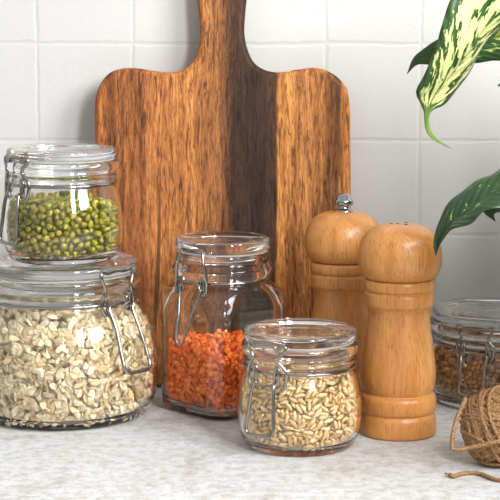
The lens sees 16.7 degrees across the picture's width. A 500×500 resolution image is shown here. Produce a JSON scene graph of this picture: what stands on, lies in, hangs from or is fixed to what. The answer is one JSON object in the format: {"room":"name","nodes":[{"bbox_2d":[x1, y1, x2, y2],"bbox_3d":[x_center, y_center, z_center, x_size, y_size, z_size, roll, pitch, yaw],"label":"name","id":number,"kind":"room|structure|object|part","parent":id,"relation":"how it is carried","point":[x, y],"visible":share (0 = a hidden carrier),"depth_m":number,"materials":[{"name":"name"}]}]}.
{"room":"kitchen","nodes":[
{"label":"kitchen","id":0,"kind":"room"},
{"bbox_2d":[0,0,499,328],"bbox_3d":[0.000,-0.105,1.427,2.600,2.200,0.100,0,8,0],"label":"wall","id":1,"kind":"structure","parent":0,"point":[56,55],"depth_m":1.37,"materials":[{"name":"white tile"}]},
{"bbox_2d":[0,387,499,499],"bbox_3d":[-0.125,0.169,1.033,1.250,0.030,0.757,0,8,0],"label":"countertop","id":2,"kind":"structure","parent":1,"relation":"attached to","point":[163,453],"depth_m":1.12,"materials":[{"name":"stone"}]},
{"bbox_2d":[0,251,157,430],"bbox_3d":[-0.139,0.063,1.259,0.144,0.116,0.144,0,8,0],"label":"glass jar","id":3,"kind":"object","parent":2,"relation":"on","point":[78,343],"visible":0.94,"depth_m":1.20,"materials":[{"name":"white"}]},
{"bbox_2d":[0,143,122,264],"bbox_3d":[-0.137,-0.035,1.243,0.092,0.082,0.092,0,8,0],"label":"glass jar","id":4,"kind":"object","parent":3,"relation":"on","point":[61,205],"visible":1,"depth_m":1.21,"materials":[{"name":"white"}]},
{"bbox_3d":[-0.137,-0.068,1.238,0.080,0.014,0.080,0,8,0],"label":"lid","id":5,"kind":"part","parent":4,"relation":"part of","materials":[{"name":"clear glass"}]},
{"bbox_3d":[-0.139,0.013,1.252,0.112,0.015,0.112,0,8,0],"label":"lid","id":6,"kind":"part","parent":3,"relation":"part of","materials":[{"name":"clear glass"}]},
{"bbox_2d":[95,0,350,386],"bbox_3d":[-0.021,-0.085,1.348,0.203,0.386,0.062,0,8,0],"label":"cutting board","id":7,"kind":"object","parent":2,"relation":"on","point":[223,141],"visible":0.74,"depth_m":1.34,"materials":[{"name":"brown wood"}]},
{"bbox_2d":[161,231,284,419],"bbox_3d":[-0.025,0.055,1.266,0.088,0.130,0.077,-8,11,-42],"label":"glass jar","id":8,"kind":"object","parent":2,"relation":"on","point":[221,286],"visible":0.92,"depth_m":1.24,"materials":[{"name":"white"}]},
{"bbox_3d":[-0.020,-0.002,1.261,0.070,0.015,0.070,-8,11,-42],"label":"lid","id":9,"kind":"part","parent":8,"relation":"part of","materials":[{"name":"clear glass"}]},
{"bbox_2d":[237,318,361,456],"bbox_3d":[0.034,0.093,1.167,0.086,0.082,0.088,0,8,0],"label":"glass jar","id":10,"kind":"object","parent":2,"relation":"on","point":[299,394],"visible":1,"depth_m":1.13,"materials":[{"name":"clear glass"}]},
{"bbox_3d":[0.034,0.059,1.163,0.078,0.014,0.078,0,8,0],"label":"lid","id":11,"kind":"part","parent":10,"relation":"part of","materials":[{"name":"clear glass"}]},
{"bbox_2d":[304,193,378,391],"bbox_3d":[0.070,0.038,1.274,0.058,0.162,0.058,1,8,6],"label":"pepper mill","id":12,"kind":"object","parent":2,"relation":"on","point":[332,239],"visible":0.52,"depth_m":1.25,"materials":[{"name":"brown wood"}]},
{"bbox_3d":[0.070,-0.035,1.264,0.014,0.015,0.014,0,8,0],"label":"knob","id":13,"kind":"part","parent":12,"relation":"part of","materials":[{"name":"silver metal"}]},
{"bbox_2d":[358,222,441,440],"bbox_3d":[0.105,0.055,1.195,0.059,0.150,0.059,0,8,0],"label":"salt shaker","id":14,"kind":"object","parent":2,"relation":"on","point":[399,265],"visible":0.96,"depth_m":1.18,"materials":[{"name":"brown wood"}]},
{"bbox_2d":[407,0,499,255],"bbox_3d":[0.353,-0.069,1.099,0.403,0.424,0.455,-6,10,-36],"label":"potted plant","id":15,"kind":"object","parent":2,"relation":"on","point":[469,34],"visible":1,"depth_m":1.10,"materials":[{"name":"green plant"}]},
{"bbox_2d":[431,296,499,409],"bbox_3d":[0.194,0.079,1.306,0.117,0.071,0.117,0,8,0],"label":"glass jar","id":16,"kind":"object","parent":2,"relation":"on","point":[465,331],"visible":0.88,"depth_m":1.27,"materials":[{"name":"clear glass"}]},
{"bbox_3d":[0.194,0.050,1.302,0.108,0.013,0.108,0,8,0],"label":"lid","id":17,"kind":"part","parent":16,"relation":"part of","materials":[{"name":"clear glass"}]},
{"bbox_2d":[444,385,499,482],"bbox_3d":[0.162,0.117,1.109,0.056,0.053,0.072,3,9,20],"label":"ball","id":18,"kind":"object","parent":2,"relation":"on","point":[479,422],"visible":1,"depth_m":1.10,"materials":[{"name":"fabric"}]}
]}

